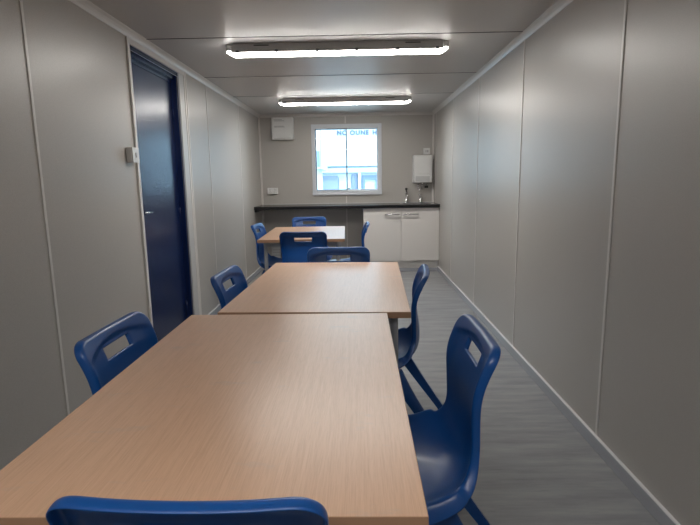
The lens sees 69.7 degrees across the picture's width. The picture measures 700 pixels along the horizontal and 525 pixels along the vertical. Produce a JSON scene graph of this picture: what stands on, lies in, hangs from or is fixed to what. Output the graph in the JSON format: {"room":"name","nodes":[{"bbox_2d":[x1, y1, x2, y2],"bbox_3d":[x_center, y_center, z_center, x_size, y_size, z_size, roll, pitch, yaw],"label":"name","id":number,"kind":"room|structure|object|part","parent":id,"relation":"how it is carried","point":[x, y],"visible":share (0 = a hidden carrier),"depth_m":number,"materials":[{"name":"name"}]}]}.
{"room":"portable break room","nodes":[
{"label":"portable break room","id":0,"kind":"room"},
{"bbox_2d":[0,0,262,469],"bbox_3d":[-1.362,-0.192,2.367,0.090,2.135,9.878,-1,9,1],"label":"wall","id":1,"kind":"structure","parent":0,"point":[78,61],"depth_m":2.40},
{"bbox_2d":[19,0,69,415],"bbox_3d":[-1.318,-0.177,2.182,0.005,2.045,0.016,-1,9,1],"label":"trim","id":2,"kind":"structure","parent":1,"relation":"attached to","point":[20,1],"depth_m":2.16,"materials":[{"name":"grey plastic"}]},
{"bbox_2d":[126,147,139,162],"bbox_3d":[-1.291,-0.640,2.997,0.045,0.087,0.087,-1,9,1],"label":"light switch","id":3,"kind":"object","parent":1,"relation":"attached to","point":[132,153],"visible":1,"depth_m":2.96,"materials":[{"name":"white plastic"}]},
{"bbox_3d":[-1.278,-0.640,2.997,0.008,0.087,0.087,-1,9,1],"label":"plate","id":4,"kind":"part","parent":3,"relation":"part of","materials":[{"name":"white plastic"}]},
{"bbox_2d":[125,36,201,341],"bbox_3d":[-1.338,-0.383,3.637,0.106,2.094,1.028,-1,9,1],"label":"door","id":5,"kind":"structure","parent":1,"relation":"in","point":[157,87],"depth_m":3.65,"materials":[{"name":"blue metal"}]},
{"bbox_2d":[69,0,259,117],"bbox_3d":[-1.315,-1.227,2.193,0.037,0.037,9.698,-1,9,1],"label":"trim","id":6,"kind":"structure","parent":1,"relation":"attached to","point":[86,5],"depth_m":3.24,"materials":[{"name":"grey plastic"}]},
{"bbox_2d":[205,85,218,304],"bbox_3d":[-1.286,-0.597,4.702,0.005,2.045,0.016,-1,9,1],"label":"trim","id":7,"kind":"structure","parent":1,"relation":"attached to","point":[205,85],"depth_m":4.67,"materials":[{"name":"grey plastic"}]},
{"bbox_2d":[208,266,263,314],"bbox_3d":[-1.252,0.278,5.824,0.014,0.068,2.986,-1,9,1],"label":"baseboard","id":8,"kind":"structure","parent":1,"relation":"attached to","point":[252,276],"depth_m":6.15,"materials":[{"name":"grey plastic"}]},
{"bbox_2d":[238,110,246,278],"bbox_3d":[-1.271,-0.805,5.945,0.005,2.045,0.016,-1,9,1],"label":"trim","id":9,"kind":"structure","parent":1,"relation":"attached to","point":[238,110],"depth_m":5.94,"materials":[{"name":"grey plastic"}]},
{"bbox_2d":[88,0,557,114],"bbox_3d":[-0.117,-1.311,2.164,2.618,0.100,9.878,-1,9,1],"label":"ceiling","id":10,"kind":"structure","parent":0,"point":[162,20],"depth_m":3.22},
{"bbox_2d":[245,93,421,96],"bbox_3d":[-0.075,-1.800,5.399,2.438,0.004,0.007,-1,9,1],"label":"trim","id":11,"kind":"structure","parent":10,"relation":"attached to","point":[404,93],"depth_m":5.40,"materials":[{"name":"grey"}]},
{"bbox_2d":[146,31,522,39],"bbox_3d":[-0.103,-1.426,3.160,2.438,0.004,0.007,-1,9,1],"label":"trim","id":12,"kind":"structure","parent":10,"relation":"attached to","point":[510,31],"depth_m":3.16,"materials":[{"name":"grey"}]},
{"bbox_2d":[226,40,448,57],"bbox_3d":[-0.085,-1.429,3.365,1.472,0.065,0.114,-1,9,1],"label":"ceiling light","id":13,"kind":"object","parent":10,"relation":"attached to","point":[404,46],"visible":1,"depth_m":3.32,"materials":[{"name":"grey plastic"}]},
{"bbox_2d":[228,48,447,57],"bbox_3d":[-0.085,-1.402,3.372,1.464,0.010,0.104,-1,9,1],"label":"diffuser","id":14,"kind":"object","parent":13,"relation":"attached to","point":[253,52],"depth_m":3.33,"materials":[{"name":"white plastic"}]},
{"bbox_2d":[204,72,475,77],"bbox_3d":[-0.088,-1.628,4.368,2.438,0.004,0.007,-1,9,1],"label":"trim","id":15,"kind":"structure","parent":10,"relation":"attached to","point":[460,72],"depth_m":4.37,"materials":[{"name":"grey metal"}]},
{"bbox_2d":[279,96,410,105],"bbox_3d":[-0.057,-1.806,5.628,1.472,0.065,0.124,-1,9,1],"label":"ceiling light","id":16,"kind":"object","parent":10,"relation":"attached to","point":[387,99],"visible":1,"depth_m":5.58,"materials":[{"name":"grey plastic"}]},
{"bbox_2d":[281,101,409,105],"bbox_3d":[-0.056,-1.780,5.635,1.464,0.010,0.114,-1,9,1],"label":"diffuser","id":17,"kind":"object","parent":16,"relation":"attached to","point":[285,103],"depth_m":5.58,"materials":[{"name":"white plastic"}]},
{"bbox_2d":[260,115,432,259],"bbox_3d":[-0.038,-1.015,7.175,2.438,2.135,0.090,-1,9,1],"label":"wall","id":18,"kind":"structure","parent":0,"point":[286,164],"depth_m":7.09,"materials":[{"name":"grey paint"}]},
{"bbox_2d":[258,118,264,226],"bbox_3d":[-1.246,-0.969,7.141,0.022,2.095,0.022,-1,9,1],"label":"trim","id":19,"kind":"structure","parent":18,"relation":"attached to","point":[258,118],"depth_m":7.07,"materials":[{"name":"grey plastic"}]},
{"bbox_2d":[267,188,277,193],"bbox_3d":[-1.094,-1.012,7.123,0.146,0.086,0.039,-1,9,1],"label":"double socket","id":20,"kind":"object","parent":18,"relation":"attached to","point":[269,190],"visible":1,"depth_m":7.11,"materials":[{"name":"white plastic"}]},
{"bbox_2d":[271,247,279,257],"bbox_3d":[-0.905,-0.178,7.243,0.440,0.220,0.073,-1,9,1],"label":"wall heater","id":21,"kind":"object","parent":18,"relation":"attached to","point":[275,250],"visible":0.13,"depth_m":7.21,"materials":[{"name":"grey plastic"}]},
{"bbox_2d":[271,117,293,139],"bbox_3d":[-0.930,-1.848,6.946,0.297,0.298,0.110,-1,9,1],"label":"electrical box","id":22,"kind":"object","parent":18,"relation":"attached to","point":[282,127],"depth_m":6.89,"materials":[{"name":"white plastic"}]},
{"bbox_2d":[311,123,381,194],"bbox_3d":[-0.045,-1.446,7.088,0.980,0.976,0.120,-1,9,1],"label":"window","id":23,"kind":"structure","parent":18,"relation":"in","point":[378,126],"depth_m":7.05,"materials":[{"name":"grey"}]},
{"bbox_3d":[-0.262,-1.445,7.101,0.443,0.854,0.020,-1,9,1],"label":"sash","id":24,"kind":"part","parent":23,"relation":"part of","materials":[{"name":"grey"}]},
{"bbox_3d":[-0.038,-0.968,7.113,0.980,0.024,0.012,-1,9,1],"label":"sill","id":25,"kind":"part","parent":23,"relation":"part of","materials":[{"name":"grey plastic"}]},
{"bbox_3d":[0.171,-1.455,7.116,0.445,0.854,0.020,-1,9,1],"label":"sash","id":26,"kind":"part","parent":23,"relation":"part of","materials":[{"name":"grey"}]},
{"bbox_2d":[259,112,433,117],"bbox_3d":[-0.056,-2.039,6.940,2.438,0.037,0.037,-1,9,1],"label":"trim","id":27,"kind":"structure","parent":18,"relation":"attached to","point":[379,113],"depth_m":6.94,"materials":[{"name":"grey plastic"}]},
{"bbox_2d":[346,196,347,257],"bbox_3d":[-0.041,-0.450,7.222,0.016,1.005,0.005,-1,9,1],"label":"trim","id":28,"kind":"structure","parent":18,"relation":"attached to","point":[346,196],"depth_m":7.21,"materials":[{"name":"grey plastic"}]},
{"bbox_2d":[412,155,431,191],"bbox_3d":[1.004,-1.237,6.997,0.258,0.502,0.163,-1,9,1],"label":"water heater","id":29,"kind":"object","parent":18,"relation":"attached to","point":[421,164],"visible":1,"depth_m":6.91,"materials":[{"name":"white plastic"}]},
{"bbox_3d":[0.998,-1.339,6.902,0.203,0.240,0.009,-1,9,1],"label":"panel","id":30,"kind":"part","parent":29,"relation":"part of","materials":[{"name":"white plastic"}]},
{"bbox_2d":[423,148,429,153],"bbox_3d":[1.067,-1.550,7.009,0.090,0.086,0.034,-1,9,1],"label":"fused spur","id":31,"kind":"object","parent":18,"relation":"attached to","point":[425,150],"visible":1,"depth_m":7.00,"materials":[{"name":"white plastic"}]},
{"bbox_2d":[432,115,434,201],"bbox_3d":[1.169,-1.003,7.105,0.022,2.095,0.022,-1,9,1],"label":"trim","id":32,"kind":"structure","parent":18,"relation":"attached to","point":[433,115],"depth_m":7.03,"materials":[{"name":"grey plastic"}]},
{"bbox_2d":[217,269,659,524],"bbox_3d":[-0.080,0.893,2.532,2.618,0.100,9.878,-1,9,1],"label":"floor","id":33,"kind":"structure","parent":0,"point":[536,468],"depth_m":2.32,"materials":[{"name":"plastic"}]},
{"bbox_2d":[74,311,157,394],"bbox_3d":[-0.552,0.592,1.604,0.606,0.815,0.546,-1,9,3],"label":"plastic chair","id":34,"kind":"object","parent":33,"relation":"on","point":[98,370],"visible":0.3,"depth_m":1.52,"materials":[{"name":"blue plastic"}]},
{"bbox_2d":[46,495,328,524],"bbox_3d":[-0.220,0.698,0.935,0.546,0.815,0.606,-1,9,2],"label":"plastic chair","id":35,"kind":"object","parent":33,"relation":"on","point":[73,509],"visible":1,"depth_m":0.70,"materials":[{"name":"blue plastic"}]},
{"bbox_2d":[0,313,428,524],"bbox_3d":[-0.239,0.658,1.406,0.750,0.740,1.170,-1,9,1],"label":"dining table","id":36,"kind":"object","parent":33,"relation":"on","point":[245,406],"visible":0.98,"depth_m":1.04,"materials":[{"name":"brown wood"}]},
{"bbox_2d":[210,265,247,308],"bbox_3d":[-0.428,0.439,2.506,0.606,0.815,0.546,0,9,4],"label":"plastic chair","id":37,"kind":"object","parent":33,"relation":"on","point":[233,272],"visible":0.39,"depth_m":2.46,"materials":[{"name":"blue plastic"}]},
{"bbox_2d":[251,223,281,273],"bbox_3d":[-0.753,0.016,5.076,0.606,0.815,0.546,0,9,4],"label":"plastic chair","id":38,"kind":"object","parent":33,"relation":"on","point":[272,260],"visible":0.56,"depth_m":5.09,"materials":[{"name":"blue plastic"}]},
{"bbox_2d":[257,226,344,271],"bbox_3d":[-0.419,0.071,4.939,0.750,0.740,1.170,-1,9,0],"label":"dining table","id":39,"kind":"object","parent":33,"relation":"on","point":[335,234],"visible":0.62,"depth_m":4.56,"materials":[{"name":"brown wood"}]},
{"bbox_3d":[-0.727,0.170,4.422,0.032,0.702,0.032,-1,9,0],"label":"leg","id":40,"kind":"part","parent":39,"relation":"part of","materials":[{"name":"grey paint"}]},
{"bbox_3d":[-0.424,-0.249,4.885,0.646,0.040,1.066,-1,9,0],"label":"frame","id":41,"kind":"part","parent":39,"relation":"part of","materials":[{"name":"grey paint"}]},
{"bbox_3d":[-0.102,0.159,4.426,0.032,0.702,0.032,-1,9,0],"label":"leg","id":42,"kind":"part","parent":39,"relation":"part of","materials":[{"name":"grey paint"}]},
{"bbox_2d":[279,231,326,262],"bbox_3d":[-0.388,0.113,4.461,0.546,0.815,0.606,-1,9,1],"label":"plastic chair","id":43,"kind":"object","parent":33,"relation":"on","point":[292,251],"visible":0.34,"depth_m":4.27,"materials":[{"name":"blue plastic"}]},
{"bbox_2d":[292,217,332,260],"bbox_3d":[-0.471,-0.103,5.761,0.546,0.815,0.606,-1,9,1],"label":"plastic chair","id":44,"kind":"object","parent":33,"relation":"on","point":[296,221],"visible":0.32,"depth_m":5.86,"materials":[{"name":"blue plastic"}]},
{"bbox_2d":[218,262,410,363],"bbox_3d":[-0.106,0.460,2.577,0.750,0.740,1.170,0,9,3],"label":"dining table","id":45,"kind":"object","parent":33,"relation":"on","point":[316,287],"visible":0.64,"depth_m":2.29,"materials":[{"name":"brown wood"}]},
{"bbox_3d":[0.180,0.551,2.047,0.032,0.702,0.032,0,9,3],"label":"leg","id":46,"kind":"part","parent":45,"relation":"part of","materials":[{"name":"grey paint"}]},
{"bbox_2d":[307,247,369,262],"bbox_3d":[-0.069,0.331,3.117,0.546,0.815,0.606,-1,9,1],"label":"plastic chair","id":47,"kind":"object","parent":33,"relation":"on","point":[315,254],"visible":0.21,"depth_m":3.21,"materials":[{"name":"blue plastic"}]},
{"bbox_2d":[328,221,369,260],"bbox_3d":[0.003,0.014,5.011,0.606,0.815,0.546,-1,9,1],"label":"plastic chair","id":48,"kind":"object","parent":33,"relation":"on","point":[366,225],"visible":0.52,"depth_m":5.00,"materials":[{"name":"blue plastic"}]},
{"bbox_2d":[363,207,438,270],"bbox_3d":[0.683,-0.337,6.928,1.000,0.856,0.567,-1,9,1],"label":"base cabinet","id":49,"kind":"object","parent":33,"relation":"on","point":[409,237],"visible":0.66,"depth_m":6.68,"materials":[{"name":"white laminate"}]},
{"bbox_2d":[254,202,439,212],"bbox_3d":[-0.039,-0.760,6.878,2.438,0.080,0.580,-1,9,1],"label":"countertop","id":50,"kind":"structure","parent":49,"relation":"on","point":[377,204],"depth_m":6.60,"materials":[{"name":"black laminate"}]},
{"bbox_2d":[405,188,407,202],"bbox_3d":[0.791,-0.936,7.020,0.048,0.208,0.153,-1,9,1],"label":"tap","id":51,"kind":"object","parent":50,"relation":"on","point":[406,192],"visible":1,"depth_m":7.06,"materials":[{"name":"silver metal"}]},
{"bbox_2d":[399,202,433,207],"bbox_3d":[0.901,-0.734,6.862,0.450,0.147,0.430,-1,9,1],"label":"sink","id":52,"kind":"object","parent":50,"relation":"in","point":[415,202],"visible":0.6,"depth_m":7.03,"materials":[{"name":"silver metal"}]},
{"bbox_3d":[0.901,-0.733,6.862,0.380,0.144,0.360,-1,9,1],"label":"bowl","id":53,"kind":"part","parent":52,"relation":"part of","materials":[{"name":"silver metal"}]},
{"bbox_3d":[0.427,-0.368,6.685,0.496,0.702,0.018,-1,9,1],"label":"cabinet door","id":54,"kind":"part","parent":49,"relation":"part of","materials":[{"name":"white laminate"}]},
{"bbox_3d":[0.929,-0.375,6.677,0.500,0.702,0.018,-1,9,1],"label":"cabinet door","id":55,"kind":"part","parent":49,"relation":"part of","materials":[{"name":"white laminate"}]},
{"bbox_2d":[398,264,442,412],"bbox_3d":[0.186,0.434,2.478,0.606,0.815,0.546,0,10,8],"label":"plastic chair","id":56,"kind":"object","parent":33,"relation":"on","point":[408,338],"visible":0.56,"depth_m":2.36,"materials":[{"name":"blue plastic"}]},
{"bbox_3d":[0.307,0.680,2.298,0.318,0.384,0.041,1,10,13],"label":"leg","id":57,"kind":"part","parent":56,"relation":"part of","materials":[{"name":"blue plastic"}]},
{"bbox_3d":[0.360,0.614,2.691,0.318,0.384,0.041,-1,9,2],"label":"leg","id":58,"kind":"part","parent":56,"relation":"part of","materials":[{"name":"blue plastic"}]},
{"bbox_2d":[408,314,500,524],"bbox_3d":[0.202,0.594,1.514,0.606,0.815,0.546,-1,9,1],"label":"plastic chair","id":59,"kind":"object","parent":33,"relation":"on","point":[446,439],"visible":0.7,"depth_m":1.49,"materials":[{"name":"blue plastic"}]},
{"bbox_3d":[0.349,0.838,1.349,0.318,0.384,0.041,0,10,6],"label":"leg","id":60,"kind":"part","parent":59,"relation":"part of","materials":[{"name":"blue plastic"}]},
{"bbox_3d":[0.354,0.772,1.746,0.318,0.384,0.041,-2,9,-5],"label":"leg","id":61,"kind":"part","parent":59,"relation":"part of","materials":[{"name":"blue plastic"}]},
{"bbox_2d":[434,0,699,524],"bbox_3d":[1.165,-0.227,2.329,0.090,2.135,9.878,-1,9,1],"label":"wall","id":62,"kind":"structure","parent":0,"point":[649,408],"depth_m":2.25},
{"bbox_2d":[435,113,436,202],"bbox_3d":[1.175,-1.005,6.905,0.005,2.045,0.016,-1,9,1],"label":"trim","id":63,"kind":"structure","parent":62,"relation":"attached to","point":[436,113],"depth_m":6.89,"materials":[{"name":"grey plastic"}]},
{"bbox_2d":[450,99,453,278],"bbox_3d":[1.161,-0.809,5.731,0.005,2.045,0.016,-1,9,1],"label":"trim","id":64,"kind":"structure","parent":62,"relation":"attached to","point":[453,99],"depth_m":5.75,"materials":[{"name":"grey plastic"}]},
{"bbox_2d":[473,77,479,303],"bbox_3d":[1.146,-0.613,4.558,0.005,2.045,0.016,-1,9,1],"label":"trim","id":65,"kind":"structure","parent":62,"relation":"attached to","point":[479,77],"depth_m":4.54,"materials":[{"name":"grey plastic"}]},
{"bbox_2d":[432,0,573,113],"bbox_3d":[1.085,-1.261,2.158,0.037,0.037,9.698,-1,9,1],"label":"trim","id":66,"kind":"structure","parent":62,"relation":"attached to","point":[559,5],"depth_m":3.37,"materials":[{"name":"grey plastic"}]},
{"bbox_2d":[512,40,524,345],"bbox_3d":[1.131,-0.416,3.377,0.005,2.045,0.016,-1,9,1],"label":"trim","id":67,"kind":"structure","parent":62,"relation":"attached to","point":[524,40],"depth_m":3.37,"materials":[{"name":"grey plastic"}]},
{"bbox_2d":[437,266,680,524],"bbox_3d":[1.130,0.795,2.489,0.014,0.068,9.676,-1,9,1],"label":"baseboard","id":68,"kind":"structure","parent":62,"relation":"attached to","point":[655,508],"depth_m":2.40,"materials":[{"name":"grey plastic"}]},
{"bbox_2d":[595,0,627,434],"bbox_3d":[1.116,-0.211,2.146,0.005,2.045,0.016,-1,9,1],"label":"trim","id":69,"kind":"structure","parent":62,"relation":"attached to","point":[626,1],"depth_m":2.14,"materials":[{"name":"grey plastic"}]},
{"label":"outside","id":70,"kind":"structure","parent":0,"visible":0},
{"bbox_3d":[0.216,-0.526,15.118,80.000,0.050,90.000,-1,9,1],"label":"ground","id":71,"kind":"structure","parent":70,"visible":0},
{"bbox_2d":[316,130,326,189],"bbox_3d":[-2.376,-2.404,13.712,3.410,4.200,2.820,-1,9,1],"label":"building","id":72,"kind":"structure","parent":71,"relation":"on","point":[321,140],"depth_m":13.13,"materials":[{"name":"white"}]},
{"bbox_3d":[-0.719,-3.285,12.145,0.025,2.000,0.060,-1,9,1],"label":"corner post","id":73,"kind":"part","parent":72,"relation":"part of","materials":[{"name":"white"}]},
{"bbox_2d":[322,129,376,189],"bbox_3d":[2.056,-4.353,17.975,8.300,6.500,4.060,-1,9,1],"label":"building","id":74,"kind":"structure","parent":71,"relation":"on","point":[361,144],"depth_m":16.17,"materials":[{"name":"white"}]},
{"bbox_3d":[-0.702,-1.913,16.535,0.640,1.850,0.069,-1,9,1],"label":"panel","id":75,"kind":"part","parent":74,"relation":"part of","materials":[{"name":"blue glass"}]},
{"bbox_3d":[-0.152,-1.898,16.541,0.380,1.800,0.049,-1,9,1],"label":"door","id":76,"kind":"part","parent":74,"relation":"part of","materials":[{"name":"white"}]},
{"bbox_3d":[0.162,-1.940,16.520,0.170,1.880,0.069,-1,9,1],"label":"panel","id":77,"kind":"part","parent":74,"relation":"part of","materials":[{"name":"blue glass"}]},
{"bbox_3d":[0.323,-1.857,16.461,0.090,2.130,0.190,-1,9,1],"label":"post","id":78,"kind":"part","parent":74,"relation":"part of","materials":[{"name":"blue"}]},
{"bbox_3d":[0.667,-1.929,16.495,0.500,1.850,0.109,-1,9,1],"label":"door frame","id":79,"kind":"part","parent":74,"relation":"part of","materials":[{"name":"blue"}]},
{"bbox_3d":[0.674,-1.860,16.537,0.350,1.700,0.049,-1,9,1],"label":"door","id":80,"kind":"part","parent":74,"relation":"part of","materials":[{"name":"blue"}]}
]}

